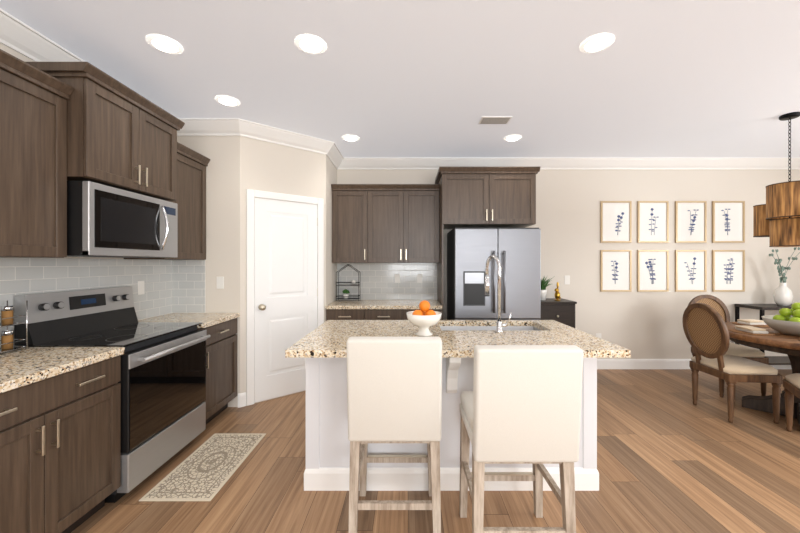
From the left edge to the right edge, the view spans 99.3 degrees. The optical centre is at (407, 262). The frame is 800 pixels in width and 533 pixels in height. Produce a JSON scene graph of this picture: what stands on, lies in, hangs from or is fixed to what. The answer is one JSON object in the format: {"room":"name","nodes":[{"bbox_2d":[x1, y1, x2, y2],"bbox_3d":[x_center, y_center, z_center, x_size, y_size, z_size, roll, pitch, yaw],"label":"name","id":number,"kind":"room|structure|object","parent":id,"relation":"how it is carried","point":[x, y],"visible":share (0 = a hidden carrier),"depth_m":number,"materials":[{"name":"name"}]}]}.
{"room":"dining room and kitchen","nodes":[
{"label":"dining room and kitchen","id":0,"kind":"room"},
{"bbox_2d":[0,43,799,406],"bbox_3d":[1.665,0.020,0.430,8.110,2.740,8.300,0,0,0],"label":"wall","id":1,"kind":"structure","parent":0,"point":[642,325],"depth_m":4.46,"materials":[{"name":"beige paint"}]},
{"bbox_2d":[0,61,71,257],"bbox_3d":[-2.106,-0.491,1.430,0.324,0.922,1.019,0,0,0],"label":"upper cabinet","id":2,"kind":"object","parent":1,"relation":"attached to","point":[33,161],"depth_m":1.76,"materials":[{"name":"brown wood"}]},
{"bbox_2d":[0,258,171,347],"bbox_3d":[-2.268,0.225,1.740,0.006,0.509,3.080,0,0,0],"label":"tile backsplash","id":3,"kind":"structure","parent":1,"relation":"attached to","point":[18,276],"depth_m":2.42,"materials":[{"name":"white tile"}]},
{"bbox_2d":[0,8,187,135],"bbox_3d":[-2.215,-1.287,-0.100,0.110,0.124,6.760,0,0,0],"label":"crown molding","id":4,"kind":"structure","parent":1,"relation":"attached to","point":[20,37],"depth_m":2.00,"materials":[{"name":"white wood"}]},
{"bbox_2d":[26,62,184,200],"bbox_3d":[-2.034,-0.812,2.325,0.468,0.635,0.833,0,0,0],"label":"upper cabinet","id":5,"kind":"object","parent":1,"relation":"attached to","point":[120,135],"visible":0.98,"depth_m":2.14,"materials":[{"name":"brown wood"}]},
{"bbox_2d":[67,181,177,257],"bbox_3d":[-2.020,-0.257,2.330,0.486,0.430,0.756,0,0,0],"label":"microwave","id":6,"kind":"object","parent":5,"relation":"attached to","point":[105,221],"visible":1,"depth_m":2.15,"materials":[{"name":"silver metal"}]},
{"bbox_2d":[138,281,143,294],"bbox_3d":[-2.261,0.210,2.880,0.005,0.116,0.070,0,0,0],"label":"electrical outlet plate","id":7,"kind":"object","parent":1,"relation":"attached to","point":[140,283],"depth_m":2.87,"materials":[{"name":"white plastic"}]},
{"bbox_2d":[124,142,209,259],"bbox_3d":[-2.087,-0.515,2.994,0.363,0.970,0.566,0,0,0],"label":"upper cabinet","id":8,"kind":"object","parent":1,"relation":"attached to","point":[190,201],"visible":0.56,"depth_m":3.06,"materials":[{"name":"brown wood"}]},
{"bbox_2d":[172,260,204,312],"bbox_3d":[-2.098,0.225,3.277,0.285,0.509,0.006,0,0,0],"label":"tile backsplash","id":9,"kind":"structure","parent":1,"relation":"attached to","point":[174,286],"depth_m":3.27,"materials":[{"name":"white tile"}]},
{"bbox_2d":[217,277,223,288],"bbox_3d":[-1.810,0.190,3.277,0.070,0.116,0.005,0,0,0],"label":"electrical outlet plate","id":10,"kind":"object","parent":1,"relation":"attached to","point":[220,282],"depth_m":3.27,"materials":[{"name":"white plastic"}]},
{"bbox_2d":[246,189,323,405],"bbox_3d":[-1.261,0.335,3.564,0.630,2.110,0.524,0,0,0],"label":"door","id":11,"kind":"structure","parent":1,"relation":"attached to","point":[284,274],"depth_m":3.52,"materials":[{"name":"white wood"}]},
{"bbox_2d":[324,140,343,167],"bbox_3d":[-0.875,-1.287,4.074,0.110,0.124,0.552,0,0,0],"label":"crown molding","id":12,"kind":"structure","parent":1,"relation":"attached to","point":[331,150],"depth_m":4.00,"materials":[{"name":"white wood"}]},
{"bbox_2d":[331,188,374,262],"bbox_3d":[-0.679,-0.452,4.295,0.496,0.900,0.325,0,0,0],"label":"upper cabinet","id":13,"kind":"object","parent":1,"relation":"attached to","point":[353,209],"depth_m":4.14,"materials":[{"name":"brown wood"}]},
{"bbox_2d":[337,263,436,299],"bbox_3d":[-0.272,0.240,4.457,1.312,0.478,0.006,0,0,0],"label":"tile backsplash","id":14,"kind":"structure","parent":1,"relation":"attached to","point":[377,280],"depth_m":4.45,"materials":[{"name":"white tile"}]},
{"bbox_2d":[375,188,438,262],"bbox_3d":[-0.083,-0.452,4.295,0.932,0.900,0.325,0,0,0],"label":"upper cabinet","id":15,"kind":"object","parent":1,"relation":"attached to","point":[385,223],"depth_m":4.14,"materials":[{"name":"brown wood"}]},
{"bbox_2d":[417,274,421,282],"bbox_3d":[0.153,0.203,4.450,0.070,0.116,0.005,0,0,0],"label":"electrical outlet plate","id":16,"kind":"object","parent":1,"relation":"attached to","point":[419,276],"depth_m":4.45,"materials":[{"name":"white plastic"}]},
{"bbox_2d":[564,276,569,283],"bbox_3d":[2.086,0.223,4.457,0.070,0.116,0.005,0,0,0],"label":"electrical outlet plate","id":17,"kind":"object","parent":1,"relation":"attached to","point":[566,278],"depth_m":4.45,"materials":[{"name":"white plastic"}]},
{"bbox_2d":[336,158,799,169],"bbox_3d":[2.270,-1.287,4.405,6.400,0.124,0.110,0,0,0],"label":"crown molding","id":18,"kind":"structure","parent":1,"relation":"attached to","point":[349,163],"depth_m":4.40,"materials":[{"name":"white"}]},
{"bbox_2d":[600,201,631,242],"bbox_3d":[2.720,-0.537,4.448,0.400,0.545,0.022,0,0,0],"label":"framed picture","id":19,"kind":"object","parent":1,"relation":"attached to","point":[615,221],"visible":0.98,"depth_m":4.45,"materials":[{"name":"white paper"}]},
{"bbox_2d":[600,250,631,291],"bbox_3d":[2.720,0.102,4.448,0.400,0.545,0.022,0,0,0],"label":"framed picture","id":20,"kind":"object","parent":1,"relation":"attached to","point":[615,270],"visible":1,"depth_m":4.45,"materials":[{"name":"white paper"}]},
{"bbox_2d":[637,201,668,242],"bbox_3d":[3.205,-0.537,4.448,0.400,0.545,0.022,0,0,0],"label":"framed picture","id":21,"kind":"object","parent":1,"relation":"attached to","point":[652,221],"visible":1,"depth_m":4.45,"materials":[{"name":"white paper"}]},
{"bbox_2d":[637,250,668,291],"bbox_3d":[3.205,0.102,4.448,0.400,0.545,0.022,0,0,0],"label":"framed picture","id":22,"kind":"object","parent":1,"relation":"attached to","point":[652,270],"visible":1,"depth_m":4.45,"materials":[{"name":"white paper"}]},
{"bbox_2d":[675,201,706,242],"bbox_3d":[3.700,-0.537,4.448,0.400,0.545,0.022,0,0,0],"label":"framed picture","id":23,"kind":"object","parent":1,"relation":"attached to","point":[690,221],"visible":1,"depth_m":4.45,"materials":[{"name":"white paper"}]},
{"bbox_2d":[675,250,706,291],"bbox_3d":[3.700,0.102,4.448,0.400,0.545,0.022,0,0,0],"label":"framed picture","id":24,"kind":"object","parent":1,"relation":"attached to","point":[690,270],"visible":1,"depth_m":4.45,"materials":[{"name":"white paper"}]},
{"bbox_2d":[597,359,791,368],"bbox_3d":[3.510,1.324,4.453,4.100,0.132,0.014,0,0,0],"label":"baseboard","id":25,"kind":"structure","parent":1,"relation":"attached to","point":[642,363],"depth_m":4.45,"materials":[{"name":"white"}]},
{"bbox_2d":[712,201,744,242],"bbox_3d":[4.192,-0.537,4.448,0.415,0.545,0.022,0,0,0],"label":"framed picture","id":26,"kind":"object","parent":1,"relation":"attached to","point":[728,221],"visible":1,"depth_m":4.45,"materials":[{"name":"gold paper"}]},
{"bbox_2d":[712,250,744,291],"bbox_3d":[4.192,0.102,4.448,0.415,0.545,0.022,0,0,0],"label":"framed picture","id":27,"kind":"object","parent":1,"relation":"attached to","point":[728,270],"visible":1,"depth_m":4.45,"materials":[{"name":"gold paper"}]},
{"bbox_2d":[0,0,799,157],"bbox_3d":[1.665,-1.400,0.430,8.110,0.100,8.300,0,0,0],"label":"ceiling","id":28,"kind":"structure","parent":0,"point":[654,79],"depth_m":2.37,"materials":[{"name":"white paint"}]},
{"bbox_2d":[146,34,183,53],"bbox_3d":[-1.500,-1.343,2.100,0.189,0.011,0.189,0,0,-24],"label":"recessed light","id":29,"kind":"object","parent":28,"relation":"in","point":[165,44],"depth_m":2.08,"materials":[{"name":"white glass"}]},
{"bbox_2d":[215,95,239,105],"bbox_3d":[-1.500,-1.343,2.830,0.189,0.011,0.189,0,0,-39],"label":"recessed light","id":30,"kind":"object","parent":28,"relation":"in","point":[222,99],"depth_m":2.81,"materials":[{"name":"white"}]},
{"bbox_2d":[295,34,326,53],"bbox_3d":[-0.600,-1.343,2.100,0.189,0.011,0.189,0,0,-24],"label":"recessed light","id":31,"kind":"object","parent":28,"relation":"in","point":[309,44],"depth_m":2.08,"materials":[{"name":"white glass"}]},
{"bbox_2d":[342,135,358,140],"bbox_3d":[-0.620,-1.343,3.670,0.189,0.011,0.189,0,0,-6],"label":"recessed light","id":32,"kind":"object","parent":28,"relation":"in","point":[346,137],"depth_m":3.65,"materials":[{"name":"white"}]},
{"bbox_2d":[478,116,511,123],"bbox_3d":[0.820,-1.345,3.210,0.280,0.009,0.160,0,0,0],"label":"ceiling vent","id":33,"kind":"object","parent":28,"relation":"in","point":[494,119],"visible":1,"depth_m":3.19,"materials":[{"name":"white metal"}]},
{"bbox_2d":[504,135,521,140],"bbox_3d":[1.130,-1.343,3.670,0.189,0.011,0.189,0,0,-24],"label":"recessed light","id":34,"kind":"object","parent":28,"relation":"in","point":[511,137],"depth_m":3.65,"materials":[{"name":"white"}]},
{"bbox_2d":[579,33,614,52],"bbox_3d":[1.160,-1.343,2.090,0.189,0.011,0.189,0,0,-24],"label":"recessed light","id":35,"kind":"object","parent":28,"relation":"in","point":[599,42],"depth_m":2.07,"materials":[{"name":"white"}]},
{"bbox_2d":[753,112,799,246],"bbox_3d":[3.480,-0.750,3.103,0.304,1.200,0.672,0,0,0],"label":"pendant lamp","id":36,"kind":"object","parent":28,"relation":"hanging from","point":[776,218],"visible":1,"depth_m":3.07,"materials":[{"name":"wood"},{"name":"black metal"}]},
{"bbox_2d":[71,369,799,532],"bbox_3d":[1.665,1.440,0.430,8.110,0.100,8.300,0,0,0],"label":"floor","id":37,"kind":"structure","parent":0,"point":[671,458],"depth_m":2.13,"materials":[{"name":"brown wood"}]},
{"bbox_2d":[0,355,120,532],"bbox_3d":[-1.955,0.956,1.537,0.626,0.868,0.821,0,0,0],"label":"base cabinet","id":38,"kind":"object","parent":37,"relation":"on","point":[60,439],"depth_m":1.62,"materials":[{"name":"brown wood"}]},
{"bbox_2d":[0,347,124,394],"bbox_3d":[-1.944,0.500,1.073,0.649,0.040,1.748,0,0,0],"label":"countertop","id":39,"kind":"structure","parent":38,"relation":"on","point":[23,367],"depth_m":1.67,"materials":[{"name":"beige stone"}]},
{"bbox_2d":[0,300,27,352],"bbox_3d":[-2.185,0.344,1.730,0.115,0.270,0.346,0,0,0],"label":"spice rack","id":40,"kind":"object","parent":39,"relation":"on","point":[6,319],"visible":0.98,"depth_m":1.85,"materials":[{"name":"silver metal"}]},
{"bbox_2d":[14,286,210,502],"bbox_3d":[-1.901,0.787,2.330,0.714,1.204,0.760,0,0,0],"label":"range","id":41,"kind":"object","parent":37,"relation":"on","point":[163,392],"visible":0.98,"depth_m":2.20,"materials":[{"name":"grey"}]},
{"bbox_2d":[138,313,239,423],"bbox_3d":[-1.939,0.935,2.995,0.658,0.910,0.564,0,0,0],"label":"base cabinet","id":42,"kind":"object","parent":37,"relation":"on","point":[221,365],"visible":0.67,"depth_m":2.99,"materials":[{"name":"brown wood"}]},
{"bbox_2d":[139,433,265,500],"bbox_3d":[-1.360,1.386,2.370,0.420,0.006,0.780,0,0,0],"label":"mat","id":43,"kind":"object","parent":37,"relation":"on","point":[206,470],"visible":1,"depth_m":2.28,"materials":[{"name":"beige fabric"}]},
{"bbox_2d":[325,308,372,320],"bbox_3d":[-0.679,0.956,4.145,0.497,0.868,0.626,0,0,0],"label":"base cabinet","id":44,"kind":"object","parent":37,"relation":"on","point":[368,310],"depth_m":3.83,"materials":[{"name":"brown wood"}]},
{"bbox_2d":[325,300,440,307],"bbox_3d":[-0.272,0.500,4.133,1.310,0.040,0.649,0,0,0],"label":"countertop","id":45,"kind":"structure","parent":44,"relation":"on","point":[338,303],"depth_m":3.93,"materials":[{"name":"beige stone"}]},
{"bbox_2d":[336,264,359,300],"bbox_3d":[-0.760,0.248,4.330,0.285,0.463,0.146,0,0,0],"label":"stand","id":46,"kind":"object","parent":45,"relation":"on","point":[346,295],"visible":1,"depth_m":4.30,"materials":[{"name":"black metal"}]},
{"bbox_2d":[346,337,441,532],"bbox_3d":[-0.064,0.872,1.823,0.450,1.034,0.484,0,0,0],"label":"stool","id":47,"kind":"object","parent":37,"relation":"on","point":[394,389],"visible":1,"depth_m":1.61,"materials":[{"name":"white fabric"}]},
{"bbox_2d":[373,308,441,319],"bbox_3d":[-0.084,0.956,4.145,0.933,0.868,0.626,0,0,0],"label":"base cabinet","id":48,"kind":"object","parent":37,"relation":"on","point":[378,313],"depth_m":3.83,"materials":[{"name":"brown wood"}]},
{"bbox_2d":[304,360,598,490],"bbox_3d":[0.265,0.955,2.368,1.802,0.869,0.935,0,0,0],"label":"kitchen island","id":49,"kind":"object","parent":37,"relation":"on","point":[327,442],"depth_m":2.08,"materials":[{"name":"white paint"}]},
{"bbox_2d":[285,320,630,359],"bbox_3d":[0.275,0.500,2.368,1.900,0.040,0.996,0,0,0],"label":"island countertop","id":50,"kind":"structure","parent":49,"relation":"on","point":[459,338],"depth_m":2.22,"materials":[{"name":"beige stone"}]},
{"bbox_2d":[406,300,441,335],"bbox_3d":[0.107,0.364,2.270,0.236,0.230,0.236,0,0,0],"label":"fruit bowl","id":51,"kind":"object","parent":50,"relation":"on","point":[424,318],"visible":1,"depth_m":2.22,"materials":[{"name":"white ceramic"}]},
{"bbox_2d":[484,255,511,332],"bbox_3d":[0.640,0.211,2.435,0.142,0.537,0.224,0,0,0],"label":"faucet","id":52,"kind":"object","parent":50,"relation":"on","point":[499,325],"visible":1,"depth_m":2.36,"materials":[{"name":"silver metal"}]},
{"bbox_2d":[435,167,539,319],"bbox_3d":[0.918,0.155,4.134,1.132,2.470,0.648,0,0,0],"label":"upper cabinet","id":53,"kind":"object","parent":37,"relation":"on","point":[487,197],"visible":0.98,"depth_m":3.86,"materials":[{"name":"brown wood"}]},
{"bbox_2d":[447,228,540,319],"bbox_3d":[0.968,0.502,4.014,0.924,1.774,0.842,0,0,0],"label":"fridge","id":54,"kind":"object","parent":37,"relation":"on","point":[515,251],"visible":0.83,"depth_m":3.66,"materials":[{"name":"grey metal"}]},
{"bbox_2d":[459,345,583,532],"bbox_3d":[0.510,0.872,1.653,0.450,1.034,0.484,0,0,0],"label":"stool","id":55,"kind":"object","parent":37,"relation":"on","point":[520,404],"visible":1,"depth_m":1.44,"materials":[{"name":"white fabric"}]},
{"bbox_2d":[540,298,576,327],"bbox_3d":[1.765,0.925,4.215,0.474,0.930,0.441,0,0,0],"label":"dresser","id":56,"kind":"object","parent":37,"relation":"on","point":[561,310],"visible":0.29,"depth_m":4.03,"materials":[{"name":"brown wood"}]},
{"bbox_2d":[541,276,554,299],"bbox_3d":[1.659,0.305,4.232,0.281,0.309,0.313,0,0,0],"label":"potted grass","id":57,"kind":"object","parent":56,"relation":"on","point":[544,284],"depth_m":4.18,"materials":[{"name":"white ceramic"}]},
{"bbox_2d":[554,282,560,299],"bbox_3d":[1.847,0.346,4.200,0.085,0.227,0.078,0,0,0],"label":"rabbit figurine","id":58,"kind":"object","parent":56,"relation":"on","point":[557,295],"visible":1,"depth_m":4.18,"materials":[{"name":"gold metal"}]},
{"bbox_2d":[687,295,768,396],"bbox_3d":[3.474,0.880,3.741,0.479,1.020,0.552,0,0,5],"label":"dining chair","id":59,"kind":"object","parent":37,"relation":"on","point":[718,305],"visible":0.25,"depth_m":3.59,"materials":[{"name":"brown wood"}]},
{"bbox_2d":[682,303,782,423],"bbox_3d":[2.964,0.880,3.150,0.552,1.020,0.479,0,0,0],"label":"dining chair","id":60,"kind":"object","parent":37,"relation":"on","point":[705,328],"visible":1,"depth_m":3.05,"materials":[{"name":"brown wood"}]},
{"bbox_2d":[725,322,799,426],"bbox_3d":[3.550,1.010,3.030,1.240,0.760,1.240,0,0,0],"label":"dining table","id":61,"kind":"object","parent":37,"relation":"on","point":[788,345],"visible":0.5,"depth_m":3.01,"materials":[{"name":"brown wood"}]},
{"bbox_2d":[736,319,766,324],"bbox_3d":[3.500,0.606,3.460,0.298,0.048,0.298,0,0,-45],"label":"book","id":62,"kind":"object","parent":61,"relation":"on","point":[749,321],"depth_m":3.43,"materials":[{"name":"paper"}]},
{"bbox_2d":[729,322,775,335],"bbox_3d":[3.110,0.606,3.080,0.298,0.048,0.298,0,0,-45],"label":"placemat","id":63,"kind":"object","parent":61,"relation":"on","point":[747,326],"depth_m":3.06,"materials":[{"name":"fabric"}]},
{"bbox_2d":[761,302,799,336],"bbox_3d":[3.420,0.488,2.980,0.450,0.284,0.450,0,0,0],"label":"apple bowl","id":64,"kind":"object","parent":61,"relation":"on","point":[785,322],"visible":1,"depth_m":2.96,"materials":[{"name":"grey ceramic"}]},
{"bbox_2d":[734,304,791,364],"bbox_3d":[4.800,0.960,4.255,1.100,0.860,0.350,0,0,0],"label":"console table","id":65,"kind":"object","parent":37,"relation":"on","point":[778,360],"visible":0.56,"depth_m":4.22,"materials":[{"name":"brown wood"}]},
{"bbox_2d":[769,247,799,305],"bbox_3d":[4.704,0.165,4.230,0.455,0.730,0.191,0,0,0],"label":"vase","id":66,"kind":"object","parent":65,"relation":"on","point":[783,295],"visible":1,"depth_m":4.21,"materials":[{"name":"white ceramic"}]},
{"bbox_2d":[783,373,799,431],"bbox_3d":[3.183,0.880,2.507,0.479,1.020,0.552,0,0,35],"label":"dining chair","id":67,"kind":"object","parent":37,"relation":"on","point":[791,384],"visible":1,"depth_m":2.79,"materials":[{"name":"brown wood"}]}
]}

